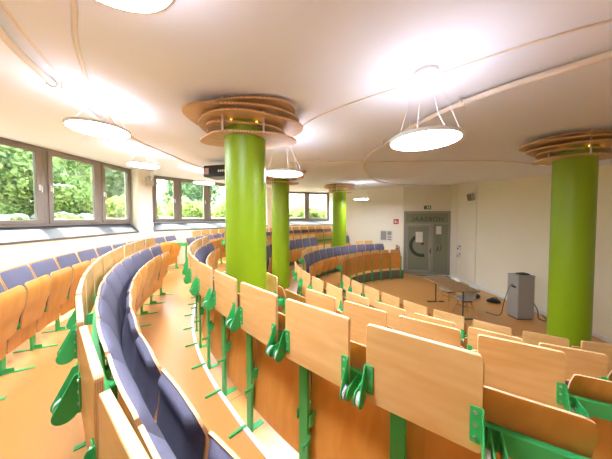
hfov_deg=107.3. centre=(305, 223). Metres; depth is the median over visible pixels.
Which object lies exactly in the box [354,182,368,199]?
pendant lamp
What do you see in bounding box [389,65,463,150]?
pendant lamp
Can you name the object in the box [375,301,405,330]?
writing tablet
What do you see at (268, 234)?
seat
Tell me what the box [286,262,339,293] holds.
floor
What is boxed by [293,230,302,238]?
seat
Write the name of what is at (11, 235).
trim
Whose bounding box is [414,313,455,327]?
writing tablet
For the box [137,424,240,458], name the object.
seat
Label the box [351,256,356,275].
panel
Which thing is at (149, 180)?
loudspeaker
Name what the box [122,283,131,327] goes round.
seat cushion
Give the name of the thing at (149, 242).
writing tablet
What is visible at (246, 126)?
column
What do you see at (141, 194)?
wall
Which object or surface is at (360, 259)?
panel
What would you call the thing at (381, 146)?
track
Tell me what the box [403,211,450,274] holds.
door
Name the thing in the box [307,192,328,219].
window
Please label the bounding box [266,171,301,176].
diffuser
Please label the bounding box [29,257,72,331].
seat
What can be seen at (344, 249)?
backrest cushion
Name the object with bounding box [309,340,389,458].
seat
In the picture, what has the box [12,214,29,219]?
rock
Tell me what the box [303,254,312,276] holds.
seat
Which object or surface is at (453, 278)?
shell chair
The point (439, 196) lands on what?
wall
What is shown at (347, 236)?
seat
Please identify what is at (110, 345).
backrest cushion
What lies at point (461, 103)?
track
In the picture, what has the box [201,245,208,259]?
backrest cushion
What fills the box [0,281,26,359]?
seat
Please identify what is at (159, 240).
backrest cushion
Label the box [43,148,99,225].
window
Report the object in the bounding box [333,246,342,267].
seat
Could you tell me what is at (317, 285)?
writing tablet
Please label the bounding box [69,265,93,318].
writing tablet
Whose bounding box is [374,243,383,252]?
seat
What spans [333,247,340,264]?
backrest cushion
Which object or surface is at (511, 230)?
wall
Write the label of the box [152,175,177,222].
window
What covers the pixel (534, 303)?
cable
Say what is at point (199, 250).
backrest cushion
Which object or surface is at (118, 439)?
writing tablet
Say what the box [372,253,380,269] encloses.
panel
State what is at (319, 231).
seat
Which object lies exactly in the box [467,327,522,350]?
writing tablet
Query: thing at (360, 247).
seat
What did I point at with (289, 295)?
seat
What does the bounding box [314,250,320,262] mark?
backrest cushion
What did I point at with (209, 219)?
window
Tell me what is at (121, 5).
diffuser
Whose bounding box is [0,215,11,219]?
rock
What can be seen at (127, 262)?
backrest cushion
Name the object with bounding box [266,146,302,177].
pendant lamp
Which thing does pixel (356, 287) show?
writing tablet
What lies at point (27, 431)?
floor
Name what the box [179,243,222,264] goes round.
frame
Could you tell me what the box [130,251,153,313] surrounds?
seat
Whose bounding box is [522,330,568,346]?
writing tablet
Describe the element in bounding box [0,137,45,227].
window
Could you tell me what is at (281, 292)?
seat
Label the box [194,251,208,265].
seat
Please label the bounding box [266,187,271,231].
wall
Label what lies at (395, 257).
panel
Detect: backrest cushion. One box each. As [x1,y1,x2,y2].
[0,265,34,289]
[0,282,4,292]
[31,258,58,277]
[56,253,79,268]
[78,249,97,261]
[98,298,121,348]
[100,282,121,343]
[100,321,131,375]
[106,271,125,325]
[112,358,164,438]
[113,243,125,248]
[113,263,129,302]
[122,257,136,283]
[131,252,144,270]
[141,248,153,263]
[147,431,176,458]
[151,245,162,257]
[155,237,165,246]
[165,235,175,250]
[195,252,201,261]
[197,248,204,263]
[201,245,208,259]
[207,243,214,253]
[213,233,221,248]
[289,240,295,256]
[295,239,302,253]
[304,254,309,272]
[308,252,314,265]
[310,237,317,246]
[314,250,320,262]
[319,249,326,259]
[326,248,333,263]
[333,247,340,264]
[341,246,348,255]
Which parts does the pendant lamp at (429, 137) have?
power cord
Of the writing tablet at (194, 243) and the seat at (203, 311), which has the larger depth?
the writing tablet at (194, 243)
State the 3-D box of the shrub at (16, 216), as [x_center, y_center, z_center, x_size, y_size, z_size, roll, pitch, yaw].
[-7.597,-0.052,5.598,0.833,0.497,0.888,0,2,0]
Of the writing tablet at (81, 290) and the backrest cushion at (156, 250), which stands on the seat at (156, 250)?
the backrest cushion at (156, 250)
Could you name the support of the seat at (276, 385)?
attached to the frame at (509, 443)
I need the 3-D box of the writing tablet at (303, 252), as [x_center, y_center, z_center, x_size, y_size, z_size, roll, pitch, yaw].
[-0.123,1.053,7.593,0.101,0.356,0.445,1,2,17]
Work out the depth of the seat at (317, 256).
8.36 m
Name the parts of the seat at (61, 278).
seat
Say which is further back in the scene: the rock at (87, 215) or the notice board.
the notice board
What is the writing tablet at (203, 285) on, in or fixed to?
attached to the frame at (509, 443)
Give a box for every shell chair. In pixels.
[437,277,460,307]
[452,285,477,318]
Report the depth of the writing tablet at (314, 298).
2.33 m
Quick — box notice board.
[380,229,392,241]
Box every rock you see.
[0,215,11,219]
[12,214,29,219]
[82,213,92,217]
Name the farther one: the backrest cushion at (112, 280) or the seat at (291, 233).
the seat at (291, 233)
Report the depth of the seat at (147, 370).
1.14 m
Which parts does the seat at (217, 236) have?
seat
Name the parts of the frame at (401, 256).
post, post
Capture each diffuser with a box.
[65,120,129,137]
[99,0,170,11]
[127,162,158,167]
[193,182,213,184]
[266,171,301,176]
[391,130,461,150]
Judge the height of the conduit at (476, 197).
3.800 m
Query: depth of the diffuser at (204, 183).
6.88 m
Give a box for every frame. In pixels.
[0,263,182,400]
[52,287,172,451]
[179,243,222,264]
[182,271,590,458]
[266,238,349,267]
[278,295,611,420]
[293,274,342,310]
[299,259,340,277]
[336,256,401,296]
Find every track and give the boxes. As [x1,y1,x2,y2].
[0,23,102,120]
[363,145,428,185]
[383,51,611,146]
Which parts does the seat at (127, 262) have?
seat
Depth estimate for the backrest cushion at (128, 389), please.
0.74 m
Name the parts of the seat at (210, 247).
seat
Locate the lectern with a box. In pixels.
[507,273,535,319]
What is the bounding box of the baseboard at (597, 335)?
[450,274,611,343]
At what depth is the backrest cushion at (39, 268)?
2.96 m
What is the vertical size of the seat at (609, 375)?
0.890 m
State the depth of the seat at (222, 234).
8.09 m
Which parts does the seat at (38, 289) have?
backrest, seat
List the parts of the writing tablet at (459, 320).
hinge arm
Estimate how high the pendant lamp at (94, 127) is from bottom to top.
0.372 m
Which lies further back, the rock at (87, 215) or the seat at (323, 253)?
the seat at (323, 253)
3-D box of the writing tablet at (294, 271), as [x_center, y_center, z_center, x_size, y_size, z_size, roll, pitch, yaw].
[-0.285,1.119,5.475,0.101,0.356,0.445,0,2,-9]
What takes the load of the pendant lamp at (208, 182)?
hanging from the ceiling
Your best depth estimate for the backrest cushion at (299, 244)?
9.53 m
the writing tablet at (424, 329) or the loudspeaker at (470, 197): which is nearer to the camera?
the writing tablet at (424, 329)
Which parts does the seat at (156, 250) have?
backrest, seat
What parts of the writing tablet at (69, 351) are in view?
hinge arm, hinge arm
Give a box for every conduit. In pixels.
[0,0,81,95]
[70,0,203,167]
[289,160,545,166]
[303,19,611,125]
[474,197,476,282]
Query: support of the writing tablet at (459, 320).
attached to the frame
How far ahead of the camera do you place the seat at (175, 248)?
6.91 m
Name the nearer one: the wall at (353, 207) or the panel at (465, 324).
the panel at (465, 324)
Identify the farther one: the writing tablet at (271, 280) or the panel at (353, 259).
the panel at (353, 259)
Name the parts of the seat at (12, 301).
backrest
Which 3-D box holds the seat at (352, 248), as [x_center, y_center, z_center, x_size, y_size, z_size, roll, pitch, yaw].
[2.134,1.393,10.083,0.475,0.890,0.232,-1,2,-30]
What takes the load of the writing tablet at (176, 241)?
attached to the frame at (180, 244)
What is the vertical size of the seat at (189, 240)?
0.890 m
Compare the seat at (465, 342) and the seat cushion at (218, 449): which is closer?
the seat cushion at (218, 449)
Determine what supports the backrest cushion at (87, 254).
on the seat at (90, 254)
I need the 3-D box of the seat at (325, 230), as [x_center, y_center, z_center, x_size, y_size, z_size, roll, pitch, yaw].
[1.216,0.700,12.116,0.475,0.890,0.232,-1,2,-27]
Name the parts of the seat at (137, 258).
backrest, seat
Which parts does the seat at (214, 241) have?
seat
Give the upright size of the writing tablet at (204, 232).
0.356 m
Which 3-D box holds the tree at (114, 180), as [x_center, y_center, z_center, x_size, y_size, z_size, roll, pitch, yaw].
[-12.719,-2.516,14.727,4.839,4.920,5.026,1,2,32]
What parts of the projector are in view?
vent panel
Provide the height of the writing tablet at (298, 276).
0.356 m
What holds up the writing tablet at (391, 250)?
attached to the frame at (401, 256)
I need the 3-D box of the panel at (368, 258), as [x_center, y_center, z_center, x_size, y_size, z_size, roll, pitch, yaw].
[2.587,1.601,9.334,0.460,0.680,0.015,-1,2,-33]
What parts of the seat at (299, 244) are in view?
seat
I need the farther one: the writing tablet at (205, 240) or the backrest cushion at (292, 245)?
the backrest cushion at (292, 245)
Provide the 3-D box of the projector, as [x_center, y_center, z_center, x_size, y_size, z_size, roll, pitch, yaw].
[-1.981,-1.368,5.304,0.680,0.566,0.452,0,2,14]
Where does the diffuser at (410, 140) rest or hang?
attached to the pendant lamp at (429, 137)
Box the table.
[423,276,479,319]
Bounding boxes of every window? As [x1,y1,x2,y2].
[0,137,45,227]
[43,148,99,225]
[99,162,131,223]
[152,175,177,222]
[177,178,206,221]
[207,182,224,221]
[289,191,306,219]
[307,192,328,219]
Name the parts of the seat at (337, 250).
seat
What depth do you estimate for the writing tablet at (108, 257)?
2.57 m
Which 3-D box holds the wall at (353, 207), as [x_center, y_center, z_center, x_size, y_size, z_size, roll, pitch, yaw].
[2.330,0.239,12.625,1.832,4.340,0.180,1,2,38]
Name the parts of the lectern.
panel, door panel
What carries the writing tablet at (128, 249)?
attached to the frame at (110, 384)
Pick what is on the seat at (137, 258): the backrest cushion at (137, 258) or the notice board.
the backrest cushion at (137, 258)
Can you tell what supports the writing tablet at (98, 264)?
attached to the frame at (110, 384)
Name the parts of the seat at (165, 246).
seat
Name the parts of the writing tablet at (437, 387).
hinge arm, hinge arm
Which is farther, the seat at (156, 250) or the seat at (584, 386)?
the seat at (156, 250)
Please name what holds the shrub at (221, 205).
on the ground
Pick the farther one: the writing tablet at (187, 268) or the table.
the table
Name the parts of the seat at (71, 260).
seat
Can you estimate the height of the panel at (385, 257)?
0.680 m
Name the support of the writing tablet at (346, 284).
attached to the frame
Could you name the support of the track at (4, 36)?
attached to the ceiling
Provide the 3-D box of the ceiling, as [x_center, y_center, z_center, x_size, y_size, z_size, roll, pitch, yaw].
[0.350,-1.583,5.654,13.300,0.555,17.000,0,2,0]
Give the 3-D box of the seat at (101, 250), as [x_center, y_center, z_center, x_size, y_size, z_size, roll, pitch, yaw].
[-3.890,0.877,4.466,0.232,0.890,0.475,0,2,-13]
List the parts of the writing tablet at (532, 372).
hinge arm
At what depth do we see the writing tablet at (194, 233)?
6.77 m
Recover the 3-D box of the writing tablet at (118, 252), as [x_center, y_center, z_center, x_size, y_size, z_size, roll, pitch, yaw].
[-2.589,0.504,3.045,0.101,0.356,0.465,-1,2,-27]
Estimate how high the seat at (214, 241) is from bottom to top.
0.890 m
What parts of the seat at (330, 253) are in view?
seat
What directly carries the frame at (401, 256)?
on the floor at (417, 289)
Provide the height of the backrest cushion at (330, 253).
0.738 m
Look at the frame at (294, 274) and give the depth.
5.24 m
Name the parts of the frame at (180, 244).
post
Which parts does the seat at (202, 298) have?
backrest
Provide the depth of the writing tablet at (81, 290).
1.45 m
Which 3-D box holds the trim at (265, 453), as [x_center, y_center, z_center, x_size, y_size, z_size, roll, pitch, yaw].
[0.148,1.490,6.055,5.219,0.067,12.912,0,2,-5]
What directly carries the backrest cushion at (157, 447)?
on the seat at (157, 447)
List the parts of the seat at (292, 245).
seat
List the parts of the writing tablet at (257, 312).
hinge arm, hinge arm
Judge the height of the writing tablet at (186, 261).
0.356 m
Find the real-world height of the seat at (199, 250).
0.890 m
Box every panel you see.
[341,260,345,280]
[346,258,350,276]
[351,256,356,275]
[357,255,363,272]
[364,254,371,270]
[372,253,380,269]
[381,253,390,268]
[391,252,400,267]
[461,323,466,346]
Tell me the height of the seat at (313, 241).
0.890 m
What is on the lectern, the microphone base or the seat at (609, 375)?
the microphone base
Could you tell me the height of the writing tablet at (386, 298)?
0.356 m
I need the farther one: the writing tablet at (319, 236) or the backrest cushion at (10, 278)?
the writing tablet at (319, 236)
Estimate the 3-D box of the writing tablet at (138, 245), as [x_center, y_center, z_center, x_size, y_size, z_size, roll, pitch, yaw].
[-2.985,0.475,3.969,0.101,0.356,0.465,-1,2,-19]
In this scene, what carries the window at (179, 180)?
in the wall at (181, 234)
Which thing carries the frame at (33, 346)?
on the floor at (27, 431)
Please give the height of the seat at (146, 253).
0.890 m
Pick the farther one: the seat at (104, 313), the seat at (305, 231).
the seat at (305, 231)
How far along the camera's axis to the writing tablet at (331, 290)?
3.57 m
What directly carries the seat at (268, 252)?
attached to the frame at (324, 240)
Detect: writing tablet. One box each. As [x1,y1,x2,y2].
[50,295,83,412]
[50,326,104,458]
[57,277,86,354]
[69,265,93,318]
[91,257,102,294]
[98,389,149,458]
[102,251,112,277]
[112,246,123,265]
[123,243,133,257]
[134,240,143,252]
[145,237,154,248]
[170,240,185,243]
[182,246,189,270]
[182,250,191,280]
[184,255,198,292]
[191,262,212,307]
[192,231,200,236]
[192,240,196,255]
[196,238,201,248]
[202,230,209,235]
[202,236,208,244]
[205,270,237,326]
[210,229,217,233]
[230,282,277,355]
[266,272,277,294]
[274,299,350,399]
[292,261,296,277]
[294,265,301,283]
[299,249,305,259]
[299,270,310,288]
[306,289,335,312]
[310,276,323,293]
[316,233,322,239]
[323,233,330,238]
[326,283,342,309]
[337,257,342,266]
[340,275,350,290]
[342,291,368,311]
[343,300,386,344]
[349,280,362,295]
[355,324,490,458]
[363,285,379,305]
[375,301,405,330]
[381,292,399,307]
[390,249,398,252]
[398,315,460,347]
[403,300,427,317]
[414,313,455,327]
[433,309,464,342]
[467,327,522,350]
[473,319,511,335]
[477,334,574,412]
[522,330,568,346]
[538,342,609,380]
[580,341,611,374]
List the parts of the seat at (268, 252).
seat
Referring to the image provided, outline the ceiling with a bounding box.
[0,0,611,192]
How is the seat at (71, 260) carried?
attached to the frame at (33, 346)
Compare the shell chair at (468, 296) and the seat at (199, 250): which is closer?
the seat at (199, 250)
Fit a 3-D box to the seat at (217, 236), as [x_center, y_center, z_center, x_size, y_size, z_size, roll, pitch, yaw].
[-2.998,0.774,7.775,0.232,0.890,0.475,0,2,11]
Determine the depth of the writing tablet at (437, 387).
0.87 m
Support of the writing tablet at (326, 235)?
attached to the frame at (324, 240)
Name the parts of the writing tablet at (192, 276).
hinge arm, hinge arm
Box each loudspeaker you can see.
[145,171,153,185]
[466,189,474,200]
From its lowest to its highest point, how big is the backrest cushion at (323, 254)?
0.738 m
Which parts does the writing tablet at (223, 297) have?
hinge arm, hinge arm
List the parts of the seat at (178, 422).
backrest, seat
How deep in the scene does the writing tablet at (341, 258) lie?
7.87 m
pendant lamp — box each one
[63,94,130,138]
[93,0,175,14]
[126,149,159,168]
[193,170,214,184]
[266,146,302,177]
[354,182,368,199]
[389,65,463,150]
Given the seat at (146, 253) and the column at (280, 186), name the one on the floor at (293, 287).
the column at (280, 186)
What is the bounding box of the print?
[381,231,386,239]
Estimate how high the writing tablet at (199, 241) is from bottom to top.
0.356 m
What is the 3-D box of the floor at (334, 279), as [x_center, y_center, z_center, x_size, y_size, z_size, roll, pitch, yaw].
[0.694,2.369,5.327,11.647,0.375,15.763,0,2,0]
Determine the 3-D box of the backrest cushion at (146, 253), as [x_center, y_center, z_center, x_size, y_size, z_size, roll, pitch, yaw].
[-2.817,0.716,4.034,0.123,0.518,0.459,-1,2,-19]
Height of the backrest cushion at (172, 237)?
0.518 m
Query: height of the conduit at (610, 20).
0.140 m
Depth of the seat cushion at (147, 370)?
1.16 m
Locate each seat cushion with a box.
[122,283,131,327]
[122,295,130,351]
[123,312,138,377]
[133,336,160,417]
[156,373,204,458]
[208,438,231,458]
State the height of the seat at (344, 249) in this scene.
0.890 m
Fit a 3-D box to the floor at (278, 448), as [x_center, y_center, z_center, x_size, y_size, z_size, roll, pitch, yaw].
[0.673,1.714,5.307,11.605,0.345,15.763,0,2,0]
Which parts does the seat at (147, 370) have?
backrest, seat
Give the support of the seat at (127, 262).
attached to the frame at (110, 384)
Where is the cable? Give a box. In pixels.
[534,303,546,321]
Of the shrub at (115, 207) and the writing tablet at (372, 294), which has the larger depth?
the shrub at (115, 207)
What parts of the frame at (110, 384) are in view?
foot plate, rail, rail, post, rail, post, foot plate, foot plate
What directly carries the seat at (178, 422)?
attached to the frame at (110, 384)
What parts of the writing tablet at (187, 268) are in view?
hinge arm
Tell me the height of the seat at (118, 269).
0.890 m
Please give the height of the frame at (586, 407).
0.955 m
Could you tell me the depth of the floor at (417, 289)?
7.03 m
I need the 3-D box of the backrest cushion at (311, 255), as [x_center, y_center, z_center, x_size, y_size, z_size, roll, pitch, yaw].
[0.215,1.394,8.002,0.124,0.738,0.459,1,2,24]
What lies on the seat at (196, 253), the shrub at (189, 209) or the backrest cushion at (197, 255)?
the backrest cushion at (197, 255)
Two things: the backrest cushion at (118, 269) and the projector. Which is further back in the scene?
the projector
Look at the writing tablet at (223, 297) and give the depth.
1.87 m
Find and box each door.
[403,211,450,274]
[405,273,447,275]
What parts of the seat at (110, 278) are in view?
backrest, seat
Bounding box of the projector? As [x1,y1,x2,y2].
[204,164,224,179]
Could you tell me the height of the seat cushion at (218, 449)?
0.494 m
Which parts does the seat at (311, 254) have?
seat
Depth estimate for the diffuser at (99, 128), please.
2.70 m
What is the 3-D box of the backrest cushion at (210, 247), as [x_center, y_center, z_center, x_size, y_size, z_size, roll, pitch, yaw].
[-2.297,0.732,5.479,0.123,0.518,0.459,0,2,-7]
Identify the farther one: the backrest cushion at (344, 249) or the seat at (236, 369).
the backrest cushion at (344, 249)
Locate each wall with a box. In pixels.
[0,150,88,214]
[0,233,138,284]
[124,168,152,239]
[153,226,266,265]
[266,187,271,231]
[289,225,331,229]
[329,193,331,222]
[346,189,362,244]
[362,186,403,268]
[402,185,450,269]
[448,164,611,343]
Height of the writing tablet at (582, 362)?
0.356 m
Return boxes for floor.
[0,257,265,458]
[194,260,300,458]
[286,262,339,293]
[299,268,403,294]
[343,273,609,343]
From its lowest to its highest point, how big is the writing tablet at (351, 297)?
0.356 m
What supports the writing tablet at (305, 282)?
attached to the frame at (294, 274)
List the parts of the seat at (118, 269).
seat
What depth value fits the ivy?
7.25 m
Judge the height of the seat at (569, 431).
0.890 m
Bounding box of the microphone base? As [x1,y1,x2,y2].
[515,272,529,274]
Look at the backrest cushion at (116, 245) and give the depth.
4.85 m
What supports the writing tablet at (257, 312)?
attached to the frame at (509, 443)
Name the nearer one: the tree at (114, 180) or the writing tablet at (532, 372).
the writing tablet at (532, 372)
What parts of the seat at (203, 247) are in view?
seat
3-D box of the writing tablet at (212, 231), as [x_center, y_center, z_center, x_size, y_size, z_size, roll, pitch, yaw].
[-3.211,0.356,7.805,0.101,0.356,0.465,0,2,11]
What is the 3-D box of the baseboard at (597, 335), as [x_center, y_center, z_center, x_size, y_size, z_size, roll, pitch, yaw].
[6.547,2.479,5.730,0.018,0.090,9.303,0,2,1]
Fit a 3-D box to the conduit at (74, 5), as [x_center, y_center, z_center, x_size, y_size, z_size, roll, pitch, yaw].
[-2.388,-1.512,4.244,1.557,0.145,7.136,0,2,-6]
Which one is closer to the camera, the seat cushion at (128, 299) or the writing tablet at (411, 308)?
the seat cushion at (128, 299)
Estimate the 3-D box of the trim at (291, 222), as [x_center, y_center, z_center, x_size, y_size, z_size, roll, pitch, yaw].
[-0.268,-0.069,13.028,3.675,0.270,0.831,0,2,-15]
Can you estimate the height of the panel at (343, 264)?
0.680 m
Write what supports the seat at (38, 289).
attached to the frame at (33, 346)
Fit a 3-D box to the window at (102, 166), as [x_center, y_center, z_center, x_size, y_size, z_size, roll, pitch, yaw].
[-5.490,-0.853,6.528,0.178,1.700,1.000,0,2,4]
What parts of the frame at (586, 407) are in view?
rail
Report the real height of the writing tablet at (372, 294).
0.356 m
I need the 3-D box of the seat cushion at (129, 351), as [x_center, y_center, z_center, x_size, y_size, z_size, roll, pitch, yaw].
[-1.257,0.922,1.591,0.116,0.494,0.418,-2,2,-42]
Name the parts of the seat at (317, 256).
seat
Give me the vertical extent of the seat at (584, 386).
0.890 m
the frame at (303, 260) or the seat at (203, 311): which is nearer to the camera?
the seat at (203, 311)
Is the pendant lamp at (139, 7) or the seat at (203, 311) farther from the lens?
the seat at (203, 311)
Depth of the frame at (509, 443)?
1.12 m
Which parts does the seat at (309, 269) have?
seat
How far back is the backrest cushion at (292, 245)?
9.13 m
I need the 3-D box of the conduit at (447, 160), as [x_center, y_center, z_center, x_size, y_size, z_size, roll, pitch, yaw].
[2.591,-1.419,5.317,5.984,0.168,0.075,0,2,1]
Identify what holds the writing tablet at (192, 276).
attached to the frame at (509, 443)
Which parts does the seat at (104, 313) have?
backrest, seat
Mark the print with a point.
(383, 233)
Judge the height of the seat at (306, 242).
0.890 m
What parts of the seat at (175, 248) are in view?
seat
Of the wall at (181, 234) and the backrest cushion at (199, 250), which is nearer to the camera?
the backrest cushion at (199, 250)
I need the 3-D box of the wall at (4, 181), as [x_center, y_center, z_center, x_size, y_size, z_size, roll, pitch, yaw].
[-9.150,-1.349,3.160,0.300,3.500,12.400,0,2,0]
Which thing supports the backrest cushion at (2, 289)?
on the seat at (12, 301)
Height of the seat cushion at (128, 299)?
0.494 m
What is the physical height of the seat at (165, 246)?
0.890 m
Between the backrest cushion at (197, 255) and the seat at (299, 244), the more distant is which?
the seat at (299, 244)
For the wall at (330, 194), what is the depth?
13.46 m
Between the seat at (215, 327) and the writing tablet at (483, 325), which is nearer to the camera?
the seat at (215, 327)
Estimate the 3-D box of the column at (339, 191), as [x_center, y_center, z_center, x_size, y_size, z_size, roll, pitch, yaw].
[1.526,-0.051,10.351,1.484,3.510,1.037,0,2,0]
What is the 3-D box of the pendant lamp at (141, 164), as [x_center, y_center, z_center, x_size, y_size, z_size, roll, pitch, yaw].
[-3.580,-1.449,4.947,0.610,0.328,0.610,0,2,0]
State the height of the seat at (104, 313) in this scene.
0.890 m
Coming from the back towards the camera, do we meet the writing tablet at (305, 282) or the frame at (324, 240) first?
the frame at (324, 240)
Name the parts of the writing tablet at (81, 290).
hinge arm, hinge arm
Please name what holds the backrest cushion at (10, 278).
on the seat at (38, 289)
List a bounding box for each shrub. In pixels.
[0,213,28,219]
[54,213,80,219]
[106,195,169,217]
[161,196,217,217]
[211,200,224,216]
[289,203,321,217]
[316,207,325,217]
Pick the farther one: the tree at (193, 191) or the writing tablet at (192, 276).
the tree at (193, 191)
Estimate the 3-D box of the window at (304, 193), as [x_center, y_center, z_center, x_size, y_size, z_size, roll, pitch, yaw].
[-0.695,-1.060,13.214,1.562,1.700,0.178,0,2,-15]
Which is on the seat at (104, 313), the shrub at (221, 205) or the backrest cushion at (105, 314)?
the backrest cushion at (105, 314)
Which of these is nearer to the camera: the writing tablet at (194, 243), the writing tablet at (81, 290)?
the writing tablet at (81, 290)
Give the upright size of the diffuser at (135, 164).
0.008 m
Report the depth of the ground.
10.97 m
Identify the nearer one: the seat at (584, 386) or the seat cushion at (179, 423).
the seat cushion at (179, 423)
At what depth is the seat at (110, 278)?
2.25 m
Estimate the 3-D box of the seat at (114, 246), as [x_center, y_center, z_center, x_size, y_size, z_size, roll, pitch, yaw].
[-3.987,0.862,4.952,0.232,0.890,0.475,0,2,-10]
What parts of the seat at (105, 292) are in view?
backrest, seat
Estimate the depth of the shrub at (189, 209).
11.95 m
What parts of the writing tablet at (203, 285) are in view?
hinge arm, hinge arm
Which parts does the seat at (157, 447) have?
backrest, seat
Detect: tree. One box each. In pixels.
[89,167,161,201]
[160,180,224,204]
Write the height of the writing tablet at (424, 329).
0.356 m
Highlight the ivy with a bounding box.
[0,145,92,216]
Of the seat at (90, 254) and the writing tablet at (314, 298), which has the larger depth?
the seat at (90, 254)
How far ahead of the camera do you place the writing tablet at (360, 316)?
2.01 m
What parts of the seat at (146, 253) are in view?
backrest, seat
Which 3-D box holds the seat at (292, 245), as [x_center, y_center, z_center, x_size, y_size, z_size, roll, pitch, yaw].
[-0.519,1.101,9.168,0.232,0.890,0.475,1,2,31]
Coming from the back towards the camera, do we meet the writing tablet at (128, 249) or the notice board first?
the notice board
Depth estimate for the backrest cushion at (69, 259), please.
3.42 m
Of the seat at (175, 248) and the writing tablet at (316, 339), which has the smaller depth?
the writing tablet at (316, 339)
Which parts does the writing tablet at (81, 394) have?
hinge arm, hinge arm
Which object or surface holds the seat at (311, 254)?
attached to the frame at (303, 260)
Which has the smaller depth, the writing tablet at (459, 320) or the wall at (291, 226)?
the writing tablet at (459, 320)
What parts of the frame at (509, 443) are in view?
post, foot plate, post, foot plate, post, foot plate, post, foot plate, post, rail, post, rail, post, rail, rail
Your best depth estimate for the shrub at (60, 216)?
6.56 m
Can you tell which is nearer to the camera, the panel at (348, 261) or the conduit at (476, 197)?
the panel at (348, 261)
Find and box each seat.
[0,264,51,353]
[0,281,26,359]
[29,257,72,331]
[54,252,90,315]
[76,248,101,263]
[95,245,112,256]
[95,296,142,392]
[96,318,161,428]
[97,281,135,369]
[103,270,135,327]
[107,354,208,458]
[111,262,140,303]
[112,242,125,249]
[120,256,146,307]
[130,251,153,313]
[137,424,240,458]
[139,248,161,301]
[149,244,170,292]
[155,236,170,252]
[165,235,180,264]
[186,237,194,245]
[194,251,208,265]
[196,247,210,266]
[196,275,213,330]
[200,245,214,267]
[200,276,214,348]
[204,234,217,248]
[206,242,219,274]
[208,279,230,367]
[212,233,224,258]
[221,233,225,257]
[225,292,256,398]
[252,312,311,452]
[266,232,271,244]
[266,245,271,272]
[278,285,286,312]
[284,289,305,302]
[289,230,295,239]
[289,240,298,261]
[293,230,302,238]
[295,239,304,259]
[301,229,309,237]
[302,238,311,248]
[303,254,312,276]
[308,229,317,245]
[308,252,317,277]
[309,237,317,249]
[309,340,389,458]
[313,250,323,274]
[316,229,324,244]
[319,248,329,271]
[324,229,331,244]
[326,247,335,269]
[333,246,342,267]
[340,245,348,258]
[346,235,350,244]
[348,245,356,255]
[356,244,365,254]
[365,244,374,253]
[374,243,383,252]
[406,385,597,458]
[463,337,467,349]
[565,374,611,458]
[607,370,611,380]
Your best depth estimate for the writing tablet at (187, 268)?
3.15 m
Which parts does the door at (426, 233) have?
glass pane, transom glass, glass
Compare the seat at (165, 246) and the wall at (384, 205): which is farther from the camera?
the wall at (384, 205)
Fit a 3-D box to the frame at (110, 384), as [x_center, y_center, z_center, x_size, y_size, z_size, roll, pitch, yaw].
[-1.580,1.105,2.265,0.973,0.950,5.921,-1,2,-36]
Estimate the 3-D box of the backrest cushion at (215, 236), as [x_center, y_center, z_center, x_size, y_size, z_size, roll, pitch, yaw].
[-3.037,0.600,7.778,0.123,0.518,0.459,0,2,11]
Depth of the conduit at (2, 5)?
1.86 m
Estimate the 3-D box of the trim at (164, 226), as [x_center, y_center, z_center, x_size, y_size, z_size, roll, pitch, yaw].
[-3.791,0.038,9.577,1.031,0.270,5.116,1,2,36]
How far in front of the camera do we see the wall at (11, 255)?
4.47 m
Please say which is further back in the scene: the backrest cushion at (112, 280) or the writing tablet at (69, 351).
the backrest cushion at (112, 280)
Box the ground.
[29,215,316,219]
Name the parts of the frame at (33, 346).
post, foot plate, post, foot plate, foot plate, post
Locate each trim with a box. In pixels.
[0,223,138,244]
[153,222,266,231]
[191,271,273,458]
[289,220,331,224]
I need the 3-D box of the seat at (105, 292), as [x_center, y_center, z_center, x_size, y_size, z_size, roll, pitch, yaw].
[-1.606,0.956,1.930,0.232,0.890,0.475,-1,2,-38]
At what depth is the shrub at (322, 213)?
16.72 m
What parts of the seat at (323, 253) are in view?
seat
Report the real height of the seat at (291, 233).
0.890 m
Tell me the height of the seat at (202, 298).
0.890 m
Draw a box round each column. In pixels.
[182,96,302,292]
[266,168,305,288]
[324,183,354,247]
[519,129,611,347]
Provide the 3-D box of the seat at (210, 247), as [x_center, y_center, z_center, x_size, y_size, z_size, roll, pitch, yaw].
[-2.258,0.905,5.489,0.232,0.890,0.475,0,2,-7]
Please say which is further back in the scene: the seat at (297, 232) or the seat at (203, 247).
the seat at (297, 232)
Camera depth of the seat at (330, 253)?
9.14 m
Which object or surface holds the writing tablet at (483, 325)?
attached to the frame
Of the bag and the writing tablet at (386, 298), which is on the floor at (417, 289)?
the bag
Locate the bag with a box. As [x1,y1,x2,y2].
[486,297,500,303]
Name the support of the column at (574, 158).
on the floor at (417, 289)
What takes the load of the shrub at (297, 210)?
on the ground
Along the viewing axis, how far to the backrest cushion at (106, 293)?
1.85 m
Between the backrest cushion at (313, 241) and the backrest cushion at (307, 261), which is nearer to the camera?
the backrest cushion at (307, 261)
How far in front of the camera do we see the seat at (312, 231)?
11.56 m
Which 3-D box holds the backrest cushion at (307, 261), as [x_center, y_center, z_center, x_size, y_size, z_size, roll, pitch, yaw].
[0.046,1.408,7.551,0.124,0.738,0.459,1,2,17]
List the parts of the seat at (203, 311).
backrest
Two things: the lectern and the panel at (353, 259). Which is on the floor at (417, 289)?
the lectern
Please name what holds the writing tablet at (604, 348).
attached to the frame
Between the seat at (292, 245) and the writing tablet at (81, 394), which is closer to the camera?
the writing tablet at (81, 394)
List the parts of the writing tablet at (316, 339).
hinge arm, hinge arm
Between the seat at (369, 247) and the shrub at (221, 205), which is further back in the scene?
the shrub at (221, 205)

